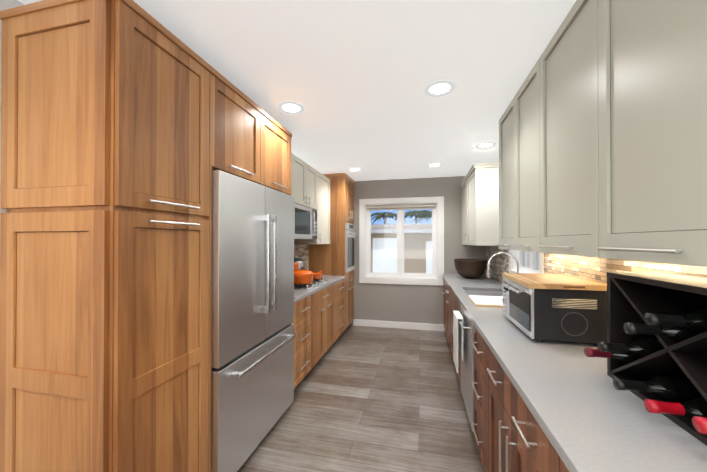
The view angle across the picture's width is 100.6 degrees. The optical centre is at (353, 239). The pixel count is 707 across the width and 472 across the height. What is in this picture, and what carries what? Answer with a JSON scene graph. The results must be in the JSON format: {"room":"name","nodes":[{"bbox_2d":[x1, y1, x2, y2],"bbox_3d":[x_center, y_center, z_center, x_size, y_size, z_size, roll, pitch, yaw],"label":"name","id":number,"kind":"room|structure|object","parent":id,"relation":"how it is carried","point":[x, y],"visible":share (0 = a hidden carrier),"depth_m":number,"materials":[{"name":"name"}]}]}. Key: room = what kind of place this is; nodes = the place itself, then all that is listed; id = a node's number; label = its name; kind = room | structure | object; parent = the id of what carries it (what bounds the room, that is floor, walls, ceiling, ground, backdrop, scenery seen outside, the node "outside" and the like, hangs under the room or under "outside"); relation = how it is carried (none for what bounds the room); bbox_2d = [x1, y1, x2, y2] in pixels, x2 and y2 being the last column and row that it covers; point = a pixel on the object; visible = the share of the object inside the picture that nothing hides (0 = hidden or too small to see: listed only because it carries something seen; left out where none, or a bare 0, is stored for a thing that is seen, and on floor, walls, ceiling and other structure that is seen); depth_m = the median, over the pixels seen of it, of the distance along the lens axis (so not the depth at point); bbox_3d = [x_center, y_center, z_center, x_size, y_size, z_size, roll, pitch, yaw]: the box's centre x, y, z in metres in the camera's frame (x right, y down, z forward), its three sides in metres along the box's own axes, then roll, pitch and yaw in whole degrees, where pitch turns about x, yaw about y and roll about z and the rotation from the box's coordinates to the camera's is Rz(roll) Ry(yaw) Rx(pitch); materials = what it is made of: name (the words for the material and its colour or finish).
{"room":"kitchen","nodes":[
{"label":"kitchen","id":0,"kind":"room"},
{"bbox_2d":[0,0,23,212],"bbox_3d":[-1.360,0.206,1.805,0.120,2.440,7.020,0,0,13],"label":"wall","id":1,"kind":"structure","parent":0,"point":[6,4],"depth_m":1.20,"materials":[{"name":"white paint"}]},
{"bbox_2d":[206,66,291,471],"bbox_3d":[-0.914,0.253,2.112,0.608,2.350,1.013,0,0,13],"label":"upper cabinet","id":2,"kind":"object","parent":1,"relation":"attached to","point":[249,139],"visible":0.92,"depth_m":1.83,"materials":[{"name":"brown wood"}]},
{"bbox_2d":[291,153,294,243],"bbox_3d":[-0.867,-0.432,2.913,0.348,0.970,0.560,0,0,13],"label":"upper cabinet","id":3,"kind":"object","parent":1,"relation":"attached to","point":[292,155],"depth_m":3.13,"materials":[{"name":"white paint"}]},
{"bbox_2d":[294,244,308,269],"bbox_3d":[-0.890,0.260,3.572,0.006,0.532,1.841,0,0,13],"label":"backsplash","id":4,"kind":"structure","parent":1,"relation":"attached to","point":[301,251],"depth_m":4.27,"materials":[{"name":"stone"}]},
{"bbox_2d":[295,156,310,207],"bbox_3d":[-0.768,-0.655,3.345,0.348,0.519,0.436,0,0,13],"label":"upper cabinet","id":5,"kind":"object","parent":1,"relation":"attached to","point":[310,186],"depth_m":3.39,"materials":[{"name":"white paint"}]},
{"bbox_2d":[294,203,316,239],"bbox_3d":[-0.709,-0.197,3.495,0.395,0.388,0.756,0,0,13],"label":"microwave","id":6,"kind":"object","parent":5,"relation":"attached to","point":[305,223],"visible":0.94,"depth_m":3.43,"materials":[{"name":"silver metal"}]},
{"bbox_2d":[295,173,329,243],"bbox_3d":[-0.590,-0.424,4.126,0.348,0.970,0.633,0,0,13],"label":"upper cabinet","id":7,"kind":"object","parent":1,"relation":"attached to","point":[323,213],"depth_m":4.12,"materials":[{"name":"white paint"}]},
{"bbox_2d":[311,167,318,208],"bbox_3d":[-0.696,-0.653,3.662,0.348,0.519,0.436,0,0,13],"label":"upper cabinet","id":8,"kind":"object","parent":1,"relation":"attached to","point":[314,173],"depth_m":3.77,"materials":[{"name":"white paint"}]},
{"bbox_2d":[18,0,575,180],"bbox_3d":[-0.021,-1.046,1.446,2.895,0.060,7.140,0,0,13],"label":"ceiling","id":9,"kind":"structure","parent":0,"point":[354,78],"depth_m":1.71,"materials":[{"name":"white paint"}]},
{"bbox_2d":[278,102,303,113],"bbox_3d":[-0.476,-1.007,2.247,0.200,0.008,0.200,0,0,13],"label":"recessed light","id":10,"kind":"object","parent":9,"relation":"in","point":[291,107],"visible":0.98,"depth_m":2.24,"materials":[{"name":"white plastic"}]},
{"bbox_2d":[348,168,361,171],"bbox_3d":[0.023,-0.995,4.164,0.200,0.008,0.200,0,0,13],"label":"recessed light","id":11,"kind":"object","parent":9,"relation":"in","point":[354,169],"visible":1,"depth_m":4.16,"materials":[{"name":"white plastic"}]},
{"bbox_2d":[427,163,442,166],"bbox_3d":[1.085,-0.997,3.921,0.200,0.008,0.200,0,0,13],"label":"recessed light","id":12,"kind":"object","parent":9,"relation":"in","point":[434,165],"visible":0.98,"depth_m":3.92,"materials":[{"name":"white plastic"}]},
{"bbox_2d":[424,80,454,96],"bbox_3d":[0.577,-1.009,1.965,0.200,0.008,0.200,0,0,13],"label":"recessed light","id":13,"kind":"object","parent":9,"relation":"in","point":[439,88],"visible":1,"depth_m":1.96,"materials":[{"name":"white plastic"}]},
{"bbox_2d":[475,142,495,148],"bbox_3d":[1.405,-1.002,3.120,0.200,0.008,0.200,0,0,13],"label":"recessed light","id":14,"kind":"object","parent":9,"relation":"in","point":[485,145],"visible":1,"depth_m":3.12,"materials":[{"name":"white plastic"}]},
{"bbox_2d":[237,325,483,471],"bbox_3d":[-0.021,1.454,1.430,2.895,0.060,7.140,0,0,13],"label":"floor","id":15,"kind":"structure","parent":0,"point":[374,399],"depth_m":2.40,"materials":[{"name":"brown wood"}]},
{"bbox_2d":[0,0,210,471],"bbox_3d":[-1.085,0.248,1.366,0.608,2.350,0.513,0,0,13],"label":"pantry cabinet","id":16,"kind":"object","parent":15,"relation":"on","point":[104,291],"visible":1,"depth_m":1.16,"materials":[{"name":"brown wood"}]},
{"bbox_2d":[211,170,295,471],"bbox_3d":[-0.870,0.522,2.096,0.645,1.812,0.960,0,0,13],"label":"refrigerator","id":17,"kind":"object","parent":15,"relation":"on","point":[253,335],"visible":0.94,"depth_m":1.84,"materials":[{"name":"grey metal"}]},
{"bbox_2d":[291,293,314,388],"bbox_3d":[-0.758,0.995,2.871,0.573,0.876,0.544,0,0,13],"label":"base cabinet","id":18,"kind":"object","parent":15,"relation":"on","point":[304,309],"depth_m":2.83,"materials":[{"name":"brown wood"}]},
{"bbox_2d":[315,283,334,363],"bbox_3d":[-0.622,0.999,3.468,0.573,0.876,0.800,0,0,13],"label":"base cabinet","id":19,"kind":"object","parent":15,"relation":"on","point":[318,322],"depth_m":3.42,"materials":[{"name":"brown wood"}]},
{"bbox_2d":[309,173,356,328],"bbox_3d":[-0.301,0.227,4.710,0.649,2.434,0.641,0,0,13],"label":"tall cabinet","id":20,"kind":"object","parent":15,"relation":"on","point":[335,256],"visible":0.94,"depth_m":4.40,"materials":[{"name":"brown wood"}]},
{"bbox_2d":[335,279,344,340],"bbox_3d":[-0.477,1.003,4.101,0.573,0.876,0.618,0,0,13],"label":"base cabinet","id":21,"kind":"object","parent":15,"relation":"on","point":[340,285],"depth_m":4.09,"materials":[{"name":"brown wood"}]},
{"bbox_2d":[294,275,344,302],"bbox_3d":[-0.608,0.544,3.506,0.585,0.034,1.841,0,0,13],"label":"countertop","id":22,"kind":"structure","parent":21,"relation":"on","point":[302,294],"depth_m":3.23,"materials":[{"name":"stone"}]},
{"bbox_2d":[294,278,328,289],"bbox_3d":[-0.630,0.504,3.473,0.480,0.044,0.740,0,0,13],"label":"cooktop","id":23,"kind":"object","parent":22,"relation":"in","point":[315,282],"visible":0.29,"depth_m":3.28,"materials":[{"name":"silver metal"}]},
{"bbox_2d":[294,262,298,270],"bbox_3d":[-0.750,0.352,3.419,0.224,0.258,0.264,0,0,13],"label":"stock pot","id":24,"kind":"object","parent":23,"relation":"on","point":[296,266],"visible":0.17,"depth_m":3.37,"materials":[{"name":"orange metal"}]},
{"bbox_2d":[294,258,304,269],"bbox_3d":[-0.711,0.356,3.666,0.192,0.253,0.184,0,0,13],"label":"pot","id":25,"kind":"object","parent":23,"relation":"on","point":[300,261],"visible":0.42,"depth_m":3.61,"materials":[{"name":"silver metal"}]},
{"bbox_2d":[294,267,312,283],"bbox_3d":[-0.563,0.391,3.253,0.236,0.177,0.280,0,0,13],"label":"pot","id":26,"kind":"object","parent":23,"relation":"on","point":[302,276],"visible":0.92,"depth_m":3.16,"materials":[{"name":"orange metal"}]},
{"bbox_2d":[313,270,321,278],"bbox_3d":[-0.464,0.444,3.729,0.196,0.078,0.369,0,0,13],"label":"saucepan","id":27,"kind":"object","parent":23,"relation":"on","point":[318,275],"visible":0.65,"depth_m":3.58,"materials":[{"name":"orange metal"}]},
{"bbox_2d":[442,277,445,331],"bbox_3d":[1.652,1.004,4.225,0.633,0.876,0.708,0,0,13],"label":"base cabinet","id":28,"kind":"object","parent":15,"relation":"on","point":[444,281],"depth_m":4.43,"materials":[{"name":"brown wood"}]},
{"bbox_2d":[443,274,706,471],"bbox_3d":[1.045,0.532,1.602,0.647,0.034,6.098,0,0,13],"label":"countertop","id":29,"kind":"structure","parent":28,"relation":"on","point":[588,416],"depth_m":0.90,"materials":[{"name":"stone"}]},
{"bbox_2d":[453,259,487,278],"bbox_3d":[1.623,0.402,4.067,0.452,0.256,0.452,0,0,13],"label":"bronze bowl","id":30,"kind":"object","parent":29,"relation":"on","point":[471,268],"visible":1,"depth_m":3.91,"materials":[{"name":"brown metal"}]},
{"bbox_2d":[465,290,502,295],"bbox_3d":[1.333,0.665,2.908,0.420,0.215,0.685,0,0,13],"label":"sink","id":31,"kind":"object","parent":29,"relation":"in","point":[484,293],"visible":0.04,"depth_m":3.23,"materials":[{"name":"silver metal"}]},
{"bbox_2d":[468,295,502,306],"bbox_3d":[1.216,0.510,2.430,0.455,0.020,0.390,0,0,13],"label":"chopping board","id":32,"kind":"object","parent":29,"relation":"on","point":[487,301],"visible":0.56,"depth_m":2.42,"materials":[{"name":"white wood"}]},
{"bbox_2d":[487,252,518,277],"bbox_3d":[1.478,0.320,2.908,0.311,0.405,0.130,0,0,13],"label":"faucet","id":33,"kind":"object","parent":29,"relation":"on","point":[494,255],"visible":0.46,"depth_m":2.88,"materials":[{"name":"silver metal"}]},
{"bbox_2d":[502,277,606,345],"bbox_3d":[1.081,0.377,1.675,0.393,0.274,0.524,0,0,13],"label":"toaster oven","id":34,"kind":"object","parent":29,"relation":"on","point":[539,315],"visible":0.96,"depth_m":1.43,"materials":[{"name":"black metal"}]},
{"bbox_2d":[502,273,606,290],"bbox_3d":[1.101,0.227,1.635,0.375,0.026,0.496,0,0,13],"label":"board","id":35,"kind":"object","parent":34,"relation":"on","point":[551,281],"visible":0.9,"depth_m":1.50,"materials":[{"name":"brown wood"}]},
{"bbox_2d":[607,272,706,445],"bbox_3d":[1.036,0.315,0.811,0.285,0.390,0.550,0,0,13],"label":"wine rack","id":36,"kind":"object","parent":29,"relation":"on","point":[632,297],"visible":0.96,"depth_m":0.96,"materials":[{"name":"brown wood"}]},
{"bbox_2d":[584,347,640,363],"bbox_3d":[1.011,0.412,1.040,0.323,0.075,0.075,0,0,13],"label":"wine bottle","id":37,"kind":"object","parent":36,"relation":"in","point":[626,358],"visible":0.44,"depth_m":1.05,"materials":[{"name":"black glass"}]},
{"bbox_2d":[598,338,664,357],"bbox_3d":[1.008,0.368,0.977,0.323,0.075,0.075,0,0,13],"label":"wine bottle","id":38,"kind":"object","parent":36,"relation":"in","point":[641,348],"visible":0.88,"depth_m":0.98,"materials":[{"name":"black glass"}]},
{"bbox_2d":[613,376,702,402],"bbox_3d":[0.982,0.453,0.886,0.323,0.075,0.075,0,0,13],"label":"wine bottle","id":39,"kind":"object","parent":36,"relation":"in","point":[674,389],"visible":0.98,"depth_m":0.88,"materials":[{"name":"black glass"}]},
{"bbox_2d":[623,322,700,342],"bbox_3d":[0.962,0.260,0.828,0.323,0.075,0.075,0,0,13],"label":"wine bottle","id":40,"kind":"object","parent":36,"relation":"in","point":[677,334],"visible":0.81,"depth_m":0.83,"materials":[{"name":"black glass"}]},
{"bbox_2d":[644,397,706,418],"bbox_3d":[0.960,0.453,0.764,0.323,0.075,0.075,0,0,13],"label":"wine bottle","id":41,"kind":"object","parent":36,"relation":"in","point":[696,406],"visible":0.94,"depth_m":0.78,"materials":[{"name":"black glass"}]},
{"bbox_2d":[644,308,706,332],"bbox_3d":[0.960,0.216,0.764,0.323,0.075,0.075,0,0,13],"label":"wine bottle","id":42,"kind":"object","parent":36,"relation":"in","point":[696,320],"visible":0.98,"depth_m":0.78,"materials":[{"name":"black glass"}]},
{"bbox_2d":[692,416,706,433],"bbox_3d":[0.919,0.409,0.613,0.323,0.075,0.075,0,0,13],"label":"wine bottle","id":43,"kind":"object","parent":36,"relation":"in","point":[699,424],"visible":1,"depth_m":0.65,"materials":[{"name":"red glass"}]},
{"bbox_2d":[446,282,458,345],"bbox_3d":[1.516,1.000,3.631,0.633,0.876,0.750,0,0,13],"label":"base cabinet","id":44,"kind":"object","parent":15,"relation":"on","point":[451,300],"depth_m":3.76,"materials":[{"name":"brown wood"}]},
{"bbox_2d":[450,309,457,374],"bbox_3d":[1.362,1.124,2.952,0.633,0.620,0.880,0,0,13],"label":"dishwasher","id":45,"kind":"object","parent":15,"relation":"on","point":[451,310],"depth_m":3.43,"materials":[{"name":"silver metal"}]},
{"bbox_2d":[458,301,469,421],"bbox_3d":[1.200,0.991,2.262,0.641,0.876,0.659,0,0,13],"label":"dishwasher","id":46,"kind":"object","parent":15,"relation":"on","point":[463,366],"depth_m":2.31,"materials":[{"name":"silver metal"}]},
{"bbox_2d":[453,311,462,372],"bbox_3d":[0.850,0.818,2.384,0.048,0.424,0.260,0,0,13],"label":"hanging towel","id":47,"kind":"object","parent":46,"relation":"hanging from","point":[457,336],"visible":1,"depth_m":2.35,"materials":[{"name":"white fabric"}]},
{"bbox_2d":[470,319,481,461],"bbox_3d":[1.069,0.988,1.687,0.641,0.876,0.521,0,0,13],"label":"base cabinet","id":48,"kind":"object","parent":15,"relation":"on","point":[475,337],"depth_m":1.90,"materials":[{"name":"brown wood"}]},
{"bbox_2d":[482,338,538,471],"bbox_3d":[0.926,0.984,1.063,0.641,0.876,0.880,0,0,13],"label":"base cabinet","id":49,"kind":"object","parent":15,"relation":"on","point":[509,434],"depth_m":1.26,"materials":[{"name":"brown wood"}]},
{"bbox_2d":[538,425,568,471],"bbox_3d":[0.750,0.979,0.293,0.641,0.876,0.940,0,0,13],"label":"base cabinet","id":50,"kind":"object","parent":15,"relation":"on","point":[549,460],"depth_m":0.84,"materials":[{"name":"brown wood"}]},
{"bbox_2d":[350,176,485,324],"bbox_3d":[0.819,0.225,4.846,2.775,2.440,0.120,0,0,13],"label":"wall","id":51,"kind":"structure","parent":0,"point":[402,303],"depth_m":4.75,"materials":[{"name":"grey paint"}]},
{"bbox_2d":[353,319,444,330],"bbox_3d":[0.716,1.392,4.794,1.479,0.105,0.014,0,0,13],"label":"baseboard","id":52,"kind":"structure","parent":51,"relation":"attached to","point":[403,325],"depth_m":4.78,"materials":[{"name":"white wood"}]},
{"bbox_2d":[359,196,443,285],"bbox_3d":[0.778,0.020,4.847,1.365,1.410,0.140,0,0,13],"label":"window","id":53,"kind":"structure","parent":51,"relation":"in","point":[364,278],"depth_m":4.84,"materials":[{"name":"white"}]},
{"bbox_2d":[366,205,435,210],"bbox_3d":[0.771,-0.526,4.822,1.127,0.067,0.039,0,0,13],"label":"roller blind","id":54,"kind":"object","parent":53,"relation":"attached to","point":[411,207],"visible":0.96,"depth_m":4.81,"materials":[{"name":"grey fabric"}]},
{"bbox_3d":[1.332,0.202,1.129,0.120,2.440,6.900,0,0,13],"label":"wall","id":55,"kind":"structure","parent":0,"visible":0},
{"bbox_2d":[460,162,498,245],"bbox_3d":[1.711,-0.405,3.957,0.393,0.952,1.220,0,0,13],"label":"upper cabinet","id":56,"kind":"object","parent":55,"relation":"attached to","point":[479,184],"visible":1,"depth_m":3.41,"materials":[{"name":"grey paint"}]},
{"bbox_2d":[497,105,508,249],"bbox_3d":[1.328,-0.470,2.173,0.348,1.060,0.486,0,0,13],"label":"upper cabinet","id":57,"kind":"object","parent":55,"relation":"attached to","point":[504,120],"depth_m":2.32,"materials":[{"name":"grey paint"}]},
{"bbox_2d":[509,68,532,251],"bbox_3d":[1.237,-0.472,1.775,0.348,1.060,0.529,0,0,13],"label":"upper cabinet","id":58,"kind":"object","parent":55,"relation":"attached to","point":[521,106],"depth_m":1.92,"materials":[{"name":"grey paint"}]},
{"bbox_2d":[509,250,543,273],"bbox_3d":[1.707,-0.163,2.841,0.150,1.150,0.940,0,0,13],"label":"window","id":59,"kind":"structure","parent":55,"relation":"in","point":[512,266],"depth_m":3.02,"materials":[{"name":"white"}]},
{"bbox_2d":[533,0,584,255],"bbox_3d":[1.129,-0.475,1.302,0.348,1.060,0.639,0,0,13],"label":"upper cabinet","id":60,"kind":"object","parent":55,"relation":"attached to","point":[559,72],"depth_m":1.38,"materials":[{"name":"grey paint"}]},
{"bbox_2d":[486,246,706,282],"bbox_3d":[1.357,0.288,1.532,0.006,0.450,6.098,0,0,13],"label":"backsplash","id":61,"kind":"structure","parent":55,"relation":"attached to","point":[595,268],"depth_m":1.76,"materials":[{"name":"tile"}]},
{"bbox_2d":[585,0,706,266],"bbox_3d":[1.009,-0.478,0.776,0.348,1.060,0.639,0,0,13],"label":"upper cabinet","id":62,"kind":"object","parent":55,"relation":"attached to","point":[603,136],"depth_m":0.86,"materials":[{"name":"grey paint"}]},
{"label":"outside","id":63,"kind":"structure","parent":0,"visible":0},
{"bbox_3d":[6.097,1.913,26.751,60.000,0.060,65.000,0,0,13],"label":"ground","id":64,"kind":"structure","parent":63,"visible":0},
{"bbox_2d":[371,212,405,223],"bbox_3d":[4.217,-0.868,39.051,5.456,5.670,5.192,0,0,13],"label":"palm tree","id":65,"kind":"object","parent":64,"relation":"on","point":[384,215],"depth_m":38.84,"materials":[{"name":"green plant"}]},
{"bbox_2d":[371,224,431,272],"bbox_3d":[2.703,0.575,9.650,15.000,2.400,3.070,0,0,13],"label":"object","id":66,"kind":"structure","parent":64,"relation":"on","point":[391,256],"depth_m":8.80,"materials":[{"name":"paint"}]},
{"bbox_2d":[394,210,431,223],"bbox_3d":[8.335,-0.999,39.020,5.705,5.931,5.641,0,0,13],"label":"palm tree","id":67,"kind":"object","parent":64,"relation":"on","point":[410,213],"depth_m":38.55,"materials":[{"name":"green plant"}]},
{"bbox_2d":[413,211,431,221],"bbox_3d":[10.109,-0.836,36.841,5.266,5.579,5.232,0,0,13],"label":"palm tree","id":68,"kind":"object","parent":64,"relation":"on","point":[427,214],"depth_m":36.43,"materials":[{"name":"green plant"}]},
{"bbox_2d":[525,251,538,269],"bbox_3d":[3.150,0.267,1.996,0.160,2.920,11.400,0,0,13],"label":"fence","id":69,"kind":"object","parent":64,"relation":"on","point":[527,263],"depth_m":7.20,"materials":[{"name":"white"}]}
]}

